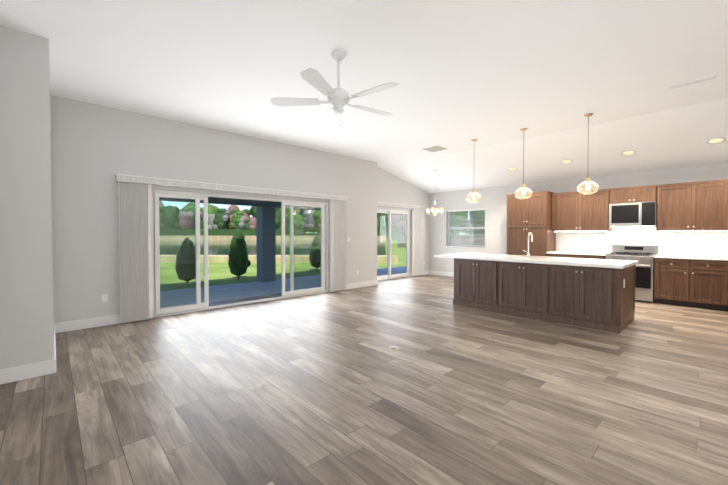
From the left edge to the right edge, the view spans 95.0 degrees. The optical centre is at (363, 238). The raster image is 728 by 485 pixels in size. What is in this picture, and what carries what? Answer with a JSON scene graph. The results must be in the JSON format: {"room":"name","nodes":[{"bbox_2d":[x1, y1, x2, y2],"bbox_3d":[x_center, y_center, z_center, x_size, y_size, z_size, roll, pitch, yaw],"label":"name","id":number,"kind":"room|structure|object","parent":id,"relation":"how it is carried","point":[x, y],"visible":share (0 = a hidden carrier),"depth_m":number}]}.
{"room":"open-plan living room","nodes":[
{"label":"open-plan living room","id":0,"kind":"room"},
{"bbox_2d":[0,25,53,368],"bbox_3d":[-1.030,-0.416,0.673,0.575,3.500,10.250,-1,1,-43],"label":"wall","id":1,"kind":"structure","parent":0,"point":[26,304],"depth_m":3.07},
{"bbox_2d":[1,359,52,383],"bbox_3d":[-3.114,1.227,3.088,0.330,0.135,0.016,-1,1,-43],"label":"baseboard","id":2,"kind":"structure","parent":1,"relation":"attached to","point":[24,372],"depth_m":3.08},
{"bbox_2d":[53,323,55,373],"bbox_3d":[-3.574,1.214,3.855,0.016,0.135,1.766,-1,1,-43],"label":"baseboard","id":3,"kind":"structure","parent":1,"relation":"attached to","point":[54,325],"depth_m":3.42},
{"bbox_2d":[50,95,376,323],"bbox_3d":[-2.144,-0.518,6.818,6.190,3.500,0.650,-1,1,-43],"label":"wall","id":4,"kind":"structure","parent":0,"point":[95,148],"depth_m":5.09},
{"bbox_2d":[57,315,151,332],"bbox_3d":[-3.748,1.197,4.891,1.085,0.135,0.016,-1,1,-43],"label":"baseboard","id":5,"kind":"structure","parent":4,"relation":"attached to","point":[114,319],"depth_m":4.73},
{"bbox_2d":[102,294,107,302],"bbox_3d":[-3.778,0.864,4.862,0.070,0.115,0.008,-1,1,-43],"label":"wall outlet plate","id":6,"kind":"object","parent":4,"relation":"attached to","point":[104,297],"depth_m":4.86},
{"bbox_2d":[153,189,327,317],"bbox_3d":[-2.136,0.212,6.514,3.510,2.050,0.142,-1,1,-43],"label":"sliding glass door","id":7,"kind":"structure","parent":4,"relation":"in","point":[198,305],"depth_m":5.91},
{"bbox_2d":[115,174,347,322],"bbox_3d":[-2.022,0.119,6.413,4.419,2.189,0.115,-1,1,-43],"label":"vertical blinds","id":8,"kind":"object","parent":7,"relation":"attached to","point":[136,274],"visible":1,"depth_m":5.13},
{"bbox_2d":[330,280,377,291],"bbox_3d":[-0.217,1.142,8.194,1.566,0.135,0.020,-1,1,-43],"label":"baseboard","id":9,"kind":"structure","parent":4,"relation":"attached to","point":[374,282],"depth_m":8.30},
{"bbox_2d":[0,274,727,484],"bbox_3d":[2.264,1.380,3.954,10.225,0.200,10.900,-1,1,-43],"label":"floor","id":10,"kind":"structure","parent":0,"point":[327,388],"depth_m":2.72},
{"bbox_2d":[506,191,555,255],"bbox_3d":[4.153,0.039,8.333,0.649,2.335,0.966,-1,1,-43],"label":"pantry cabinet","id":11,"kind":"object","parent":10,"relation":"on","point":[531,214],"visible":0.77,"depth_m":8.07},
{"bbox_2d":[450,256,635,333],"bbox_3d":[2.955,0.811,5.758,1.161,0.879,2.558,-1,1,-43],"label":"kitchen island","id":12,"kind":"object","parent":10,"relation":"on","point":[595,294],"depth_m":5.10},
{"bbox_2d":[446,253,637,267],"bbox_3d":[2.838,0.388,5.904,1.200,0.120,2.990,-1,1,-43],"label":"island countertop","id":13,"kind":"structure","parent":12,"relation":"on","point":[465,256],"depth_m":5.33},
{"bbox_2d":[547,255,605,258],"bbox_3d":[4.877,0.780,7.592,0.620,0.878,1.132,-1,1,-43],"label":"base cabinet","id":14,"kind":"object","parent":10,"relation":"on","point":[571,256],"depth_m":7.26},
{"bbox_2d":[546,251,609,254],"bbox_3d":[4.872,0.319,7.579,0.633,0.040,1.136,-1,1,-43],"label":"countertop","id":15,"kind":"structure","parent":14,"relation":"on","point":[550,252],"depth_m":7.47},
{"bbox_2d":[606,245,657,302],"bbox_3d":[5.489,0.681,6.861,0.696,1.100,0.752,-1,1,-43],"label":"range","id":16,"kind":"object","parent":10,"relation":"on","point":[643,255],"visible":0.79,"depth_m":6.55},
{"bbox_2d":[654,259,721,310],"bbox_3d":[6.144,0.803,6.236,0.620,0.878,1.043,-1,1,-43],"label":"base cabinet","id":17,"kind":"object","parent":10,"relation":"on","point":[692,281],"depth_m":6.06},
{"bbox_2d":[654,255,727,258],"bbox_3d":[6.448,0.347,5.894,0.633,0.040,1.950,-1,1,-43],"label":"countertop","id":18,"kind":"structure","parent":17,"relation":"on","point":[656,256],"depth_m":6.17},
{"bbox_2d":[722,259,727,310],"bbox_3d":[6.761,0.814,5.577,0.620,0.878,1.043,-1,1,-43],"label":"base cabinet","id":19,"kind":"object","parent":10,"relation":"on","point":[724,261],"depth_m":5.73},
{"bbox_2d":[0,0,727,193],"bbox_3d":[2.229,-1.718,3.938,10.225,0.884,11.000,-1,1,-43],"label":"ceiling","id":20,"kind":"structure","parent":0,"point":[493,77],"depth_m":3.87},
{"bbox_2d":[269,50,399,125],"bbox_3d":[-0.225,-1.536,3.442,1.333,0.732,1.339,-1,1,-43],"label":"ceiling fan","id":21,"kind":"object","parent":20,"relation":"hanging from","point":[338,98],"visible":1,"depth_m":3.38},
{"bbox_2d":[423,146,446,151],"bbox_3d":[1.544,-1.955,7.264,0.380,0.020,0.380,-1,1,-43],"label":"ceiling vent","id":22,"kind":"object","parent":20,"relation":"in","point":[434,148],"visible":1,"depth_m":7.24},
{"bbox_2d":[426,170,443,215],"bbox_3d":[1.888,-1.205,8.871,0.393,1.246,0.390,0,1,-18],"label":"chandelier","id":23,"kind":"object","parent":20,"relation":"hanging from","point":[434,210],"visible":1,"depth_m":8.86},
{"bbox_2d":[466,139,481,202],"bbox_3d":[2.172,-1.334,6.588,0.290,1.240,0.290,-1,1,-43],"label":"pendant light","id":24,"kind":"object","parent":20,"relation":"hanging from","point":[474,192],"visible":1,"depth_m":6.57},
{"bbox_2d":[507,167,517,170],"bbox_3d":[3.542,-1.667,7.973,0.247,0.066,0.254,-1,1,-43],"label":"recessed light","id":25,"kind":"object","parent":20,"relation":"in","point":[512,169],"visible":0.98,"depth_m":7.96},
{"bbox_2d":[515,128,532,198],"bbox_3d":[2.821,-1.323,5.894,0.290,1.240,0.290,-1,1,-43],"label":"pendant light","id":26,"kind":"object","parent":20,"relation":"hanging from","point":[523,183],"visible":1,"depth_m":5.88},
{"bbox_2d":[560,159,572,163],"bbox_3d":[4.327,-1.653,7.133,0.247,0.066,0.254,-1,1,-43],"label":"recessed light","id":27,"kind":"object","parent":20,"relation":"in","point":[566,161],"visible":1,"depth_m":7.12},
{"bbox_2d":[577,113,598,194],"bbox_3d":[3.483,-1.311,5.186,0.290,1.240,0.290,-1,1,-43],"label":"pendant light","id":28,"kind":"object","parent":20,"relation":"hanging from","point":[587,180],"visible":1,"depth_m":5.17},
{"bbox_2d":[620,150,636,155],"bbox_3d":[5.044,-1.641,6.366,0.247,0.066,0.254,-1,1,-43],"label":"recessed light","id":29,"kind":"object","parent":20,"relation":"in","point":[628,152],"visible":0.98,"depth_m":6.36},
{"bbox_2d":[669,74,715,88],"bbox_3d":[3.975,-1.903,4.048,0.110,0.018,0.400,-1,1,-43],"label":"ceiling vent","id":30,"kind":"object","parent":20,"relation":"in","point":[698,80],"visible":0.98,"depth_m":4.02},
{"bbox_2d":[705,137,726,143],"bbox_3d":[5.829,-1.627,5.526,0.247,0.066,0.254,-1,1,-43],"label":"recessed light","id":31,"kind":"object","parent":20,"relation":"in","point":[716,140],"visible":1,"depth_m":5.52},
{"bbox_2d":[377,167,428,276],"bbox_3d":[1.081,-0.573,10.140,3.060,3.500,0.200,-1,1,-43],"label":"wall","id":32,"kind":"structure","parent":0,"point":[391,188],"depth_m":10.10},
{"bbox_2d":[377,208,409,280],"bbox_3d":[0.753,0.157,9.830,1.780,2.050,0.142,-1,1,-43],"label":"sliding glass door","id":33,"kind":"structure","parent":32,"relation":"in","point":[389,212],"depth_m":9.88},
{"bbox_2d":[377,202,425,275],"bbox_3d":[1.031,0.062,9.882,2.508,2.189,0.115,-1,1,-43],"label":"vertical blinds","id":34,"kind":"object","parent":32,"relation":"attached to","point":[417,240],"visible":0.98,"depth_m":10.44},
{"bbox_2d":[428,162,727,272],"bbox_3d":[5.779,-0.524,7.209,0.200,3.500,10.500,-1,1,-43],"label":"wall","id":35,"kind":"structure","parent":0,"point":[493,201],"depth_m":9.20},
{"bbox_2d":[429,270,453,276],"bbox_3d":[3.085,1.112,9.961,0.016,0.135,2.840,-1,1,-43],"label":"baseboard","id":36,"kind":"structure","parent":35,"relation":"attached to","point":[440,273],"depth_m":10.61},
{"bbox_2d":[445,208,485,247],"bbox_3d":[3.070,-0.319,10.059,0.170,1.145,1.340,-1,1,-43],"label":"window","id":37,"kind":"structure","parent":35,"relation":"in","point":[474,245],"depth_m":10.04},
{"bbox_2d":[551,189,611,230],"bbox_3d":[4.976,-0.627,7.660,0.350,0.890,1.132,-1,1,-43],"label":"upper cabinet","id":38,"kind":"object","parent":35,"relation":"attached to","point":[571,211],"depth_m":7.51},
{"bbox_2d":[611,185,658,203],"bbox_3d":[5.624,-0.903,6.962,0.350,0.315,0.756,-1,1,-43],"label":"upper cabinet","id":39,"kind":"object","parent":35,"relation":"attached to","point":[625,194],"depth_m":6.80},
{"bbox_2d":[609,202,656,226],"bbox_3d":[5.588,-0.497,6.934,0.452,0.490,0.752,-1,1,-43],"label":"microwave","id":40,"kind":"object","parent":39,"relation":"attached to","point":[640,214],"visible":0.98,"depth_m":6.78},
{"bbox_2d":[556,231,727,256],"bbox_3d":[6.025,0.072,6.795,0.016,0.478,3.846,-1,1,-43],"label":"backsplash","id":41,"kind":"structure","parent":35,"relation":"attached to","point":[704,243],"depth_m":6.83},
{"bbox_2d":[656,179,722,230],"bbox_3d":[6.240,-0.605,6.308,0.350,0.890,1.036,-1,1,-43],"label":"upper cabinet","id":42,"kind":"object","parent":35,"relation":"attached to","point":[696,206],"depth_m":6.22},
{"bbox_2d":[723,179,727,230],"bbox_3d":[6.861,-0.594,5.644,0.350,0.890,1.040,-1,1,-43],"label":"upper cabinet","id":43,"kind":"object","parent":35,"relation":"attached to","point":[725,181],"depth_m":5.89},
{"label":"outside","id":44,"kind":"structure","parent":0,"visible":0},
{"bbox_2d":[160,240,480,290],"bbox_3d":[-46.708,0.251,86.227,350.000,0.520,310.000,-1,1,-43],"label":"ground","id":45,"kind":"structure","parent":44,"point":[220,274],"depth_m":12.19},
{"bbox_2d":[175,229,320,285],"bbox_3d":[-3.830,0.474,10.325,0.654,1.600,7.000,1,1,41],"label":"bush","id":46,"kind":"object","parent":45,"relation":"on","point":[239,263],"visible":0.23,"depth_m":10.08},
{"bbox_2d":[160,241,385,254],"bbox_3d":[-42.911,0.716,42.357,93.000,0.030,48.200,0,1,1],"label":"pond","id":47,"kind":"structure","parent":45,"relation":"on","point":[218,247],"depth_m":33.46},
{"bbox_2d":[159,236,397,262],"bbox_3d":[-42.397,0.217,43.191,94.001,0.980,52.500,0,1,1],"label":"reeds","id":48,"kind":"object","parent":45,"relation":"on","point":[224,258],"depth_m":17.06},
{"bbox_2d":[159,201,400,239],"bbox_3d":[-32.882,-4.852,75.362,94.206,10.085,78.042,-1,1,-43],"label":"trees","id":49,"kind":"object","parent":45,"relation":"on","point":[230,220],"visible":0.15,"depth_m":72.53},
{"bbox_2d":[391,210,484,236],"bbox_3d":[20.044,-3.890,63.008,30.185,8.573,21.170,-1,1,-43],"label":"trees","id":50,"kind":"object","parent":45,"relation":"on","point":[397,222],"depth_m":56.98},
{"bbox_2d":[397,234,484,247],"bbox_3d":[10.492,0.319,26.551,0.080,1.330,20.700,-1,1,-43],"label":"fence","id":51,"kind":"object","parent":45,"relation":"on","point":[402,238],"depth_m":28.95},
{"bbox_2d":[461,220,480,241],"bbox_3d":[26.520,-2.265,54.704,11.000,5.600,17.000,-1,1,-43],"label":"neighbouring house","id":52,"kind":"structure","parent":45,"relation":"on","point":[468,222],"depth_m":56.81},
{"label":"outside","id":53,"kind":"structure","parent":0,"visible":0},
{"bbox_2d":[160,266,405,307],"bbox_3d":[-1.771,1.318,8.874,16.000,0.200,2.700,-1,1,-43],"label":"lanai","id":54,"kind":"object","parent":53,"point":[217,293],"depth_m":7.99},
{"bbox_2d":[159,197,320,281],"bbox_3d":[-3.825,-0.211,7.018,10.500,2.920,2.830,-1,1,-43],"label":"columns","id":55,"kind":"structure","parent":54,"relation":"on","point":[266,239],"depth_m":9.47}
]}

